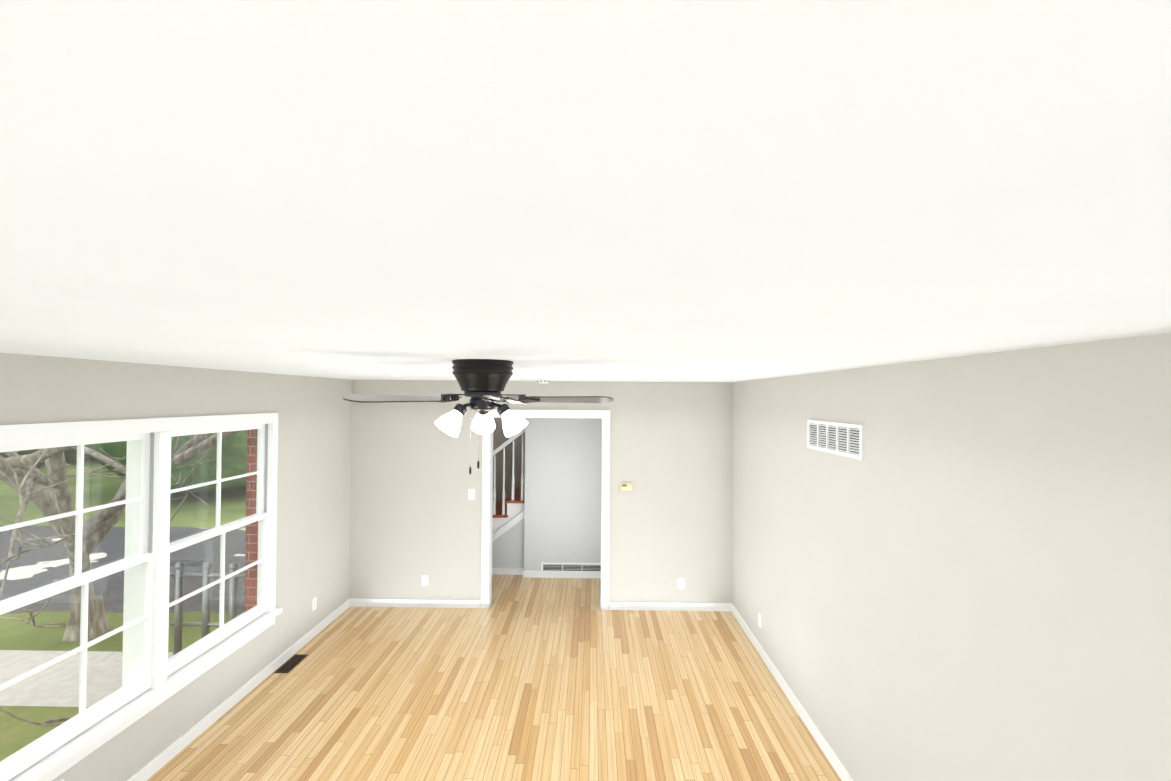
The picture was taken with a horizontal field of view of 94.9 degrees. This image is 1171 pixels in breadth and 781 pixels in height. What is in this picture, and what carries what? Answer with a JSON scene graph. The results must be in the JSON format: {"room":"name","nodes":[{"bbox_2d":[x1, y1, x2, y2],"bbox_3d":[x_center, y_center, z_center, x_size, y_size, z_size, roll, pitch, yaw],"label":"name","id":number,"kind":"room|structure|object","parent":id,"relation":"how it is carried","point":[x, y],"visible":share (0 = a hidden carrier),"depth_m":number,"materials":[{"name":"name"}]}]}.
{"room":"empty living room","nodes":[
{"label":"empty living room","id":0,"kind":"room"},
{"bbox_2d":[0,353,351,780],"bbox_3d":[-2.665,1.067,3.388,0.185,2.440,9.260,0,-1,1],"label":"wall","id":1,"kind":"structure","parent":0,"point":[313,493],"depth_m":3.99,"materials":[{"name":"paint"}]},
{"bbox_2d":[0,413,282,780],"bbox_3d":[-2.643,1.021,2.795,0.245,1.725,3.313,0,-1,1],"label":"window","id":2,"kind":"structure","parent":1,"relation":"in","point":[154,675],"depth_m":3.19,"materials":[{"name":"white wood"}]},
{"bbox_2d":[148,433,153,552],"bbox_3d":[-2.600,0.610,3.217,0.022,0.720,0.003,0,-1,1],"label":"track","id":3,"kind":"object","parent":2,"relation":"attached to","point":[150,533],"depth_m":3.22,"materials":[{"name":"grey"}]},
{"bbox_2d":[264,424,267,512],"bbox_3d":[-2.585,0.626,4.347,0.022,0.720,0.003,0,-1,1],"label":"track","id":4,"kind":"object","parent":2,"relation":"attached to","point":[266,425],"depth_m":4.35,"materials":[{"name":"grey"}]},
{"bbox_2d":[127,598,350,780],"bbox_3d":[-2.587,2.232,2.340,0.014,0.082,6.900,0,-1,1],"label":"baseboard","id":5,"kind":"structure","parent":1,"relation":"attached to","point":[163,758],"depth_m":3.84,"materials":[{"name":"white wood"}]},
{"bbox_2d":[312,597,316,610],"bbox_3d":[-2.553,2.012,5.062,0.008,0.114,0.070,0,-1,1],"label":"electrical outlet","id":6,"kind":"object","parent":1,"relation":"attached to","point":[314,603],"visible":1,"depth_m":5.05,"materials":[{"name":"white plastic"}]},
{"bbox_2d":[244,429,257,611],"bbox_3d":[-2.695,1.026,4.342,0.099,1.520,0.003,0,-1,1],"label":"brick wall","id":7,"kind":"structure","parent":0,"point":[254,549],"depth_m":4.34,"materials":[{"name":"red brick"}]},
{"bbox_2d":[147,575,841,780],"bbox_3d":[-0.523,2.362,3.340,4.487,0.120,9.260,0,-1,1],"label":"floor","id":8,"kind":"structure","parent":0,"point":[521,678],"depth_m":3.96,"materials":[{"name":"brown wood"}]},
{"bbox_2d":[274,654,307,672],"bbox_3d":[-2.480,2.303,4.533,0.115,0.004,0.310,0,-1,1],"label":"floor vent","id":9,"kind":"object","parent":8,"relation":"in","point":[290,664],"visible":1,"depth_m":4.53,"materials":[{"name":"brown metal"}]},
{"bbox_2d":[492,427,524,574],"bbox_3d":[-0.804,1.413,7.341,2.517,1.889,0.956,0,-1,1],"label":"stairs","id":10,"kind":"structure","parent":8,"relation":"on","point":[508,536],"depth_m":6.87,"materials":[{"name":"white wood"}]},
{"bbox_2d":[493,418,524,503],"bbox_3d":[-0.453,1.148,7.913,4.117,2.440,0.150,0,-1,1],"label":"wall","id":11,"kind":"structure","parent":0,"point":[500,438],"depth_m":7.85,"materials":[{"name":"beige paint"}]},
{"bbox_2d":[349,380,732,608],"bbox_3d":[-0.481,1.118,5.838,4.117,2.440,0.120,0,-1,1],"label":"wall","id":12,"kind":"structure","parent":0,"point":[415,513],"depth_m":5.78,"materials":[{"name":"paint"}]},
{"bbox_2d":[351,598,480,607],"bbox_3d":[-1.822,2.287,5.772,1.393,0.082,0.014,0,-1,1],"label":"baseboard","id":13,"kind":"structure","parent":12,"relation":"attached to","point":[355,602],"depth_m":5.77,"materials":[{"name":"white wood"}]},
{"bbox_2d":[422,575,427,585],"bbox_3d":[-1.727,2.045,5.778,0.070,0.114,0.008,0,-1,1],"label":"electrical outlet","id":14,"kind":"object","parent":12,"relation":"attached to","point":[424,580],"visible":1,"depth_m":5.78,"materials":[{"name":"white plastic"}]},
{"bbox_2d":[468,489,474,499],"bbox_3d":[-1.227,1.118,5.779,0.070,0.114,0.019,0,-1,1],"label":"light switch","id":15,"kind":"object","parent":12,"relation":"attached to","point":[471,494],"visible":1,"depth_m":5.78,"materials":[{"name":"white plastic"}]},
{"bbox_2d":[481,409,609,609],"bbox_3d":[-0.426,1.274,5.835,1.372,2.130,0.156,0,-1,1],"label":"door frame","id":16,"kind":"structure","parent":12,"relation":"attached to","point":[487,515],"depth_m":5.77,"materials":[{"name":"white wood"}]},
{"bbox_2d":[621,483,632,490],"bbox_3d":[0.440,1.034,5.753,0.128,0.084,0.029,0,-1,1],"label":"thermostat","id":17,"kind":"object","parent":12,"relation":"attached to","point":[626,486],"visible":1,"depth_m":5.74,"materials":[{"name":"beige plastic"}]},
{"bbox_2d":[610,602,730,610],"bbox_3d":[0.895,2.306,5.735,1.274,0.082,0.014,0,-1,1],"label":"baseboard","id":18,"kind":"structure","parent":12,"relation":"attached to","point":[664,606],"depth_m":5.73,"materials":[{"name":"white wood"}]},
{"bbox_2d":[678,578,683,588],"bbox_3d":[1.022,2.065,5.740,0.070,0.114,0.008,0,-1,1],"label":"electrical outlet","id":19,"kind":"object","parent":12,"relation":"attached to","point":[680,583],"visible":1,"depth_m":5.74,"materials":[{"name":"white plastic"}]},
{"bbox_2d":[524,418,601,570],"bbox_3d":[0.412,1.139,6.806,2.358,2.440,0.080,0,-1,1],"label":"wall","id":20,"kind":"structure","parent":0,"point":[562,511],"depth_m":6.77,"materials":[{"name":"paint"}]},
{"bbox_2d":[523,569,600,577],"bbox_3d":[0.395,2.317,6.752,2.373,0.082,0.034,0,-1,1],"label":"baseboard","id":21,"kind":"structure","parent":20,"relation":"attached to","point":[529,574],"depth_m":6.75,"materials":[{"name":"white wood"}]},
{"bbox_2d":[541,562,600,570],"bbox_3d":[-0.166,2.259,6.752,0.780,0.185,0.012,0,-1,1],"label":"air vent","id":22,"kind":"object","parent":20,"relation":"in","point":[550,566],"visible":0.65,"depth_m":6.75,"materials":[{"name":"white metal"}]},
{"bbox_2d":[0,0,1170,381],"bbox_3d":[-0.505,-0.213,3.377,4.487,0.150,9.260,0,-1,1],"label":"ceiling","id":23,"kind":"structure","parent":0,"point":[636,190],"depth_m":0.46,"materials":[{"name":"paint"}]},
{"bbox_2d":[389,374,408,375],"bbox_3d":[-1.535,-0.127,4.420,0.160,0.006,0.160,0,-1,1],"label":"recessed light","id":24,"kind":"object","parent":23,"relation":"in","point":[397,375],"visible":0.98,"depth_m":4.43,"materials":[{"name":"white plastic"}]},
{"bbox_2d":[342,359,613,474],"bbox_3d":[-0.471,0.134,2.703,1.227,0.561,1.260,0,-1,1],"label":"fan","id":25,"kind":"object","parent":23,"relation":"hanging from","point":[482,383],"visible":1,"depth_m":2.60,"materials":[{"name":"black metal"}]},
{"bbox_2d":[537,379,550,383],"bbox_3d":[-0.413,-0.089,5.291,0.136,0.040,0.136,0,-1,1],"label":"smoke detector","id":26,"kind":"object","parent":23,"relation":"attached to","point":[543,381],"visible":1,"depth_m":5.24,"materials":[{"name":"white plastic"}]},
{"bbox_2d":[732,333,1170,780],"bbox_3d":[1.636,1.097,3.329,0.186,2.440,9.260,0,-1,1],"label":"wall","id":27,"kind":"structure","parent":0,"point":[961,571],"depth_m":2.12,"materials":[{"name":"paint"}]},
{"bbox_2d":[758,613,760,627],"bbox_3d":[1.553,2.051,4.787,0.008,0.114,0.070,0,-1,1],"label":"electrical outlet","id":28,"kind":"object","parent":27,"relation":"attached to","point":[759,619],"visible":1,"depth_m":4.79,"materials":[{"name":"white plastic"}]},
{"bbox_2d":[731,603,852,780],"bbox_3d":[1.514,2.261,2.284,0.014,0.082,6.900,0,-1,1],"label":"baseboard","id":29,"kind":"structure","parent":27,"relation":"attached to","point":[825,747],"depth_m":3.87,"materials":[{"name":"white wood"}]},
{"bbox_2d":[807,420,863,459],"bbox_3d":[1.544,0.295,3.359,0.012,0.195,0.750,0,-1,1],"label":"air vent","id":30,"kind":"object","parent":27,"relation":"in","point":[837,450],"visible":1,"depth_m":3.28,"materials":[{"name":"white metal"}]},
{"label":"outside","id":31,"kind":"structure","parent":0,"visible":0},
{"bbox_2d":[0,457,245,761],"bbox_3d":[-10.434,2.880,10.288,100.000,0.200,100.000,0,-1,1],"label":"ground","id":32,"kind":"structure","parent":31,"point":[102,662],"depth_m":7.21,"materials":[{"name":"green plant"}]},
{"bbox_2d":[0,448,90,462],"bbox_3d":[-21.860,0.044,21.441,6.103,5.521,5.610,0,-1,1],"label":"conifer tree","id":33,"kind":"object","parent":32,"relation":"on","point":[74,456],"depth_m":20.65,"materials":[{"name":"green plant"}]},
{"bbox_2d":[0,431,237,725],"bbox_3d":[-7.132,-1.043,5.992,7.851,7.770,11.931,0,-1,1],"label":"tree","id":34,"kind":"object","parent":32,"relation":"on","point":[34,495],"depth_m":5.64,"materials":[{"name":"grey plant"}]},
{"bbox_3d":[-3.290,2.608,4.819,1.081,0.290,0.749,0,-1,1],"label":"porch","id":35,"kind":"object","parent":32,"relation":"on","visible":0},
{"bbox_2d":[169,562,244,654],"bbox_3d":[-3.213,1.974,4.642,0.870,0.975,0.068,0,-1,1],"label":"porch railing","id":36,"kind":"object","parent":35,"relation":"on","point":[177,621],"depth_m":4.63,"materials":[{"name":"grey wood"}]},
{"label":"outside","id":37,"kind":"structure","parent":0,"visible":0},
{"bbox_2d":[84,430,246,492],"bbox_3d":[-10.485,-2.762,14.928,5.523,10.822,5.892,0,-1,1],"label":"conifer tree","id":38,"kind":"object","parent":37,"point":[237,437],"depth_m":13.13,"materials":[{"name":"green plant"}]}
]}

